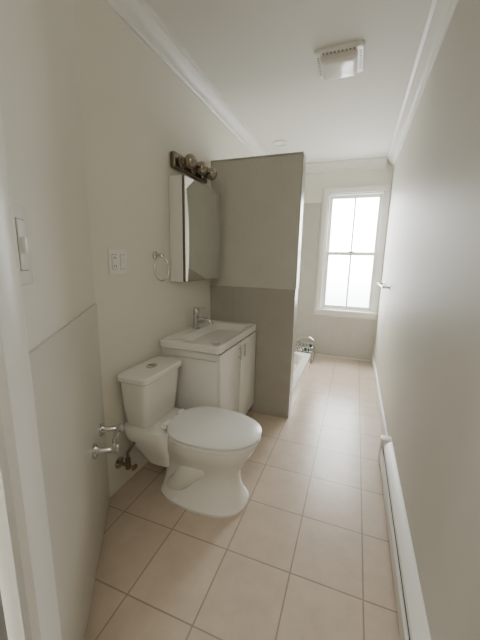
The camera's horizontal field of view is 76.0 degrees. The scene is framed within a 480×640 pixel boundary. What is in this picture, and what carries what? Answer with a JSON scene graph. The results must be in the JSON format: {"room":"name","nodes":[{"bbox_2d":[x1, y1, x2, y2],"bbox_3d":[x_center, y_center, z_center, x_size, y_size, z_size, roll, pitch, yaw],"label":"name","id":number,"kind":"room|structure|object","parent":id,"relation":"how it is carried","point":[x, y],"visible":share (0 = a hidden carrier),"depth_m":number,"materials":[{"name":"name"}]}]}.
{"room":"bathroom","nodes":[
{"label":"bathroom","id":0,"kind":"room"},
{"bbox_2d":[0,0,94,639],"bbox_3d":[-0.578,-0.145,0.863,0.087,2.532,1.318,-2,11,-15],"label":"wall","id":1,"kind":"structure","parent":0,"point":[40,95],"depth_m":0.84,"materials":[{"name":"beige paint"}]},
{"bbox_2d":[0,591,7,639],"bbox_3d":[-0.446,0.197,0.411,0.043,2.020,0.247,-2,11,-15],"label":"door","id":2,"kind":"structure","parent":1,"relation":"in","point":[3,631],"depth_m":0.61,"materials":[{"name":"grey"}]},
{"bbox_2d":[12,201,32,285],"bbox_3d":[-0.468,-0.161,0.661,0.022,0.173,0.087,-2,11,-15],"label":"light switch","id":3,"kind":"object","parent":1,"relation":"attached to","point":[19,212],"visible":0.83,"depth_m":0.66,"materials":[{"name":"white plastic"}]},
{"bbox_2d":[0,101,61,639],"bbox_3d":[-0.443,0.118,0.594,0.077,2.124,0.106,5,12,20],"label":"door frame","id":4,"kind":"structure","parent":1,"relation":"attached to","point":[20,455],"depth_m":0.60,"materials":[{"name":"white wood"}]},
{"bbox_2d":[29,303,109,639],"bbox_3d":[-0.587,0.535,1.156,0.008,1.084,0.891,-2,11,-15],"label":"panel","id":5,"kind":"object","parent":1,"relation":"attached to","point":[66,366],"depth_m":0.99,"materials":[{"name":"beige paint"}]},
{"bbox_2d":[92,423,123,459],"bbox_3d":[-0.594,0.541,1.399,0.104,0.062,0.236,-2,11,-15],"label":"toilet paper holder","id":6,"kind":"object","parent":1,"relation":"attached to","point":[114,448],"visible":1,"depth_m":1.36,"materials":[{"name":"silver metal"}]},
{"bbox_2d":[74,0,253,496],"bbox_3d":[-0.170,-0.539,2.931,0.087,2.532,3.208,5,12,20],"label":"wall","id":7,"kind":"structure","parent":0,"point":[136,111],"depth_m":1.67,"materials":[{"name":"beige paint"}]},
{"bbox_2d":[108,249,127,273],"bbox_3d":[-0.626,-0.300,1.586,0.017,0.125,0.130,5,12,20],"label":"outlet plate","id":8,"kind":"object","parent":7,"relation":"attached to","point":[117,259],"visible":1,"depth_m":1.58,"materials":[{"name":"white plastic"}]},
{"bbox_2d":[152,251,168,281],"bbox_3d":[-0.495,-0.327,1.880,0.059,0.180,0.156,5,12,20],"label":"towel ring","id":9,"kind":"object","parent":7,"relation":"attached to","point":[155,255],"visible":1,"depth_m":1.86,"materials":[{"name":"silver metal"}]},
{"bbox_2d":[104,0,269,155],"bbox_3d":[-0.062,-1.722,2.670,0.087,0.104,3.208,5,12,20],"label":"crown molding","id":10,"kind":"structure","parent":7,"relation":"attached to","point":[138,15],"depth_m":1.86,"materials":[{"name":"white"}]},
{"bbox_2d":[170,151,216,183],"bbox_3d":[-0.292,-1.045,2.116,0.151,0.095,0.460,5,12,20],"label":"vanity light","id":11,"kind":"object","parent":7,"relation":"attached to","point":[188,165],"visible":1,"depth_m":2.06,"materials":[{"name":"silver metal"}]},
{"bbox_2d":[169,175,219,281],"bbox_3d":[-0.308,-0.626,2.228,0.115,0.659,0.546,5,12,20],"label":"upper cabinet","id":12,"kind":"object","parent":7,"relation":"attached to","point":[194,207],"visible":1,"depth_m":2.06,"materials":[{"name":"white"}]},
{"bbox_2d":[84,355,399,639],"bbox_3d":[0.103,0.974,1.931,1.821,0.043,5.549,5,12,20],"label":"floor","id":13,"kind":"structure","parent":0,"point":[307,556],"depth_m":1.42,"materials":[{"name":"tile"}]},
{"bbox_2d":[115,356,261,518],"bbox_3d":[-0.258,0.629,1.720,0.777,0.699,0.422,5,12,20],"label":"toilet","id":14,"kind":"object","parent":13,"relation":"on","point":[203,450],"visible":1,"depth_m":1.63,"materials":[{"name":"white ceramic"}]},
{"bbox_2d":[160,320,256,414],"bbox_3d":[-0.191,0.466,2.336,0.451,0.786,0.763,5,12,20],"label":"bathroom vanity","id":15,"kind":"object","parent":13,"relation":"on","point":[217,369],"visible":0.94,"depth_m":2.02,"materials":[{"name":"white wood"}]},
{"bbox_2d":[192,307,211,328],"bbox_3d":[-0.283,-0.012,2.300,0.165,0.163,0.062,5,12,20],"label":"sink faucet","id":16,"kind":"object","parent":15,"relation":"on","point":[196,318],"visible":1,"depth_m":2.29,"materials":[{"name":"silver metal"}]},
{"bbox_2d":[291,352,310,408],"bbox_3d":[0.328,0.580,3.371,0.716,0.191,1.218,5,12,20],"label":"bathtub","id":17,"kind":"object","parent":13,"relation":"on","point":[301,360],"visible":0.15,"depth_m":3.30,"materials":[{"name":"white ceramic"}]},
{"bbox_2d":[295,336,314,363],"bbox_3d":[0.870,0.381,4.090,0.240,0.328,0.252,5,12,20],"label":"wire caddy","id":18,"kind":"object","parent":13,"relation":"on","point":[299,348],"visible":0.69,"depth_m":4.05,"materials":[{"name":"silver metal"}]},
{"bbox_2d":[210,153,302,417],"bbox_3d":[0.108,-0.225,2.575,0.732,2.064,0.118,5,12,20],"label":"wall partition","id":19,"kind":"structure","parent":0,"point":[260,197],"depth_m":2.46,"materials":[{"name":"paint"}]},
{"bbox_2d":[211,151,305,289],"bbox_3d":[0.122,-0.762,2.470,0.735,0.988,0.123,5,12,20],"label":"panel","id":20,"kind":"object","parent":19,"relation":"attached to","point":[304,155],"visible":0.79,"depth_m":2.33,"materials":[{"name":"paint"},{"name":"drywall"}]},
{"bbox_2d":[146,0,431,162],"bbox_3d":[0.159,-1.553,1.440,1.821,0.043,5.549,5,12,20],"label":"ceiling","id":21,"kind":"structure","parent":0,"point":[258,55],"depth_m":1.93,"materials":[{"name":"white paint"}]},
{"bbox_2d":[273,140,288,145],"bbox_3d":[0.432,-1.872,3.254,0.165,0.012,0.165,5,12,20],"label":"recessed light","id":22,"kind":"object","parent":21,"relation":"in","point":[277,142],"visible":1,"depth_m":3.24,"materials":[{"name":"white plastic"}]},
{"bbox_2d":[314,40,364,80],"bbox_3d":[0.618,-1.580,1.905,0.286,0.062,0.286,5,12,20],"label":"exhaust fan","id":23,"kind":"object","parent":21,"relation":"attached to","point":[344,60],"visible":1,"depth_m":1.84,"materials":[{"name":"white plastic"}]},
{"bbox_2d":[304,160,393,360],"bbox_3d":[1.145,-0.756,4.198,1.647,2.532,0.121,5,12,20],"label":"wall","id":24,"kind":"structure","parent":0,"point":[315,184],"depth_m":3.92,"materials":[{"name":"beige paint"}]},
{"bbox_2d":[295,203,375,359],"bbox_3d":[1.109,-0.516,4.185,1.456,2.064,0.010,5,12,20],"label":"tile","id":25,"kind":"structure","parent":24,"relation":"attached to","point":[334,336],"depth_m":4.21,"materials":[{"name":"beige tile"}]},
{"bbox_2d":[316,354,370,361],"bbox_3d":[1.427,0.520,4.254,0.728,0.017,0.014,5,12,20],"label":"baseboard","id":26,"kind":"structure","parent":24,"relation":"attached to","point":[316,354],"depth_m":4.25,"materials":[{"name":"white wood"}]},
{"bbox_2d":[305,157,386,173],"bbox_3d":[1.135,-1.929,3.870,1.300,0.104,0.087,5,12,20],"label":"crown molding","id":27,"kind":"structure","parent":24,"relation":"attached to","point":[378,162],"depth_m":3.80,"materials":[{"name":"white"}]},
{"bbox_2d":[315,185,391,318],"bbox_3d":[1.450,-0.866,4.035,0.802,1.643,0.169,5,12,20],"label":"window","id":28,"kind":"structure","parent":24,"relation":"in","point":[383,192],"depth_m":3.99,"materials":[{"name":"white wood"}]},
{"bbox_2d":[374,0,479,639],"bbox_3d":[0.910,-0.217,1.402,0.087,2.532,5.375,5,12,20],"label":"wall","id":29,"kind":"structure","parent":0,"point":[427,345],"depth_m":1.15,"materials":[{"name":"paint"}]},
{"bbox_2d":[371,354,387,435],"bbox_3d":[1.390,0.695,3.103,0.016,0.113,2.220,5,12,20],"label":"baseboard","id":30,"kind":"structure","parent":29,"relation":"attached to","point":[378,393],"depth_m":2.77,"materials":[{"name":"white wood"}]},
{"bbox_2d":[378,282,389,289],"bbox_3d":[1.502,-0.364,3.221,0.072,0.049,0.656,5,12,20],"label":"towel bar","id":31,"kind":"object","parent":29,"relation":"attached to","point":[379,283],"visible":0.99,"depth_m":2.94,"materials":[{"name":"silver metal"}]},
{"bbox_2d":[378,435,430,639],"bbox_3d":[0.464,1.099,0.737,0.065,0.182,2.865,5,12,20],"label":"baseboard heater","id":32,"kind":"object","parent":29,"relation":"attached to","point":[411,612],"visible":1,"depth_m":1.23,"materials":[{"name":"white metal"}]},
{"bbox_2d":[387,0,457,167],"bbox_3d":[0.856,-1.416,1.200,0.087,0.104,5.375,5,12,20],"label":"crown molding","id":33,"kind":"structure","parent":29,"relation":"attached to","point":[440,14],"depth_m":1.83,"materials":[{"name":"white"}]}
]}

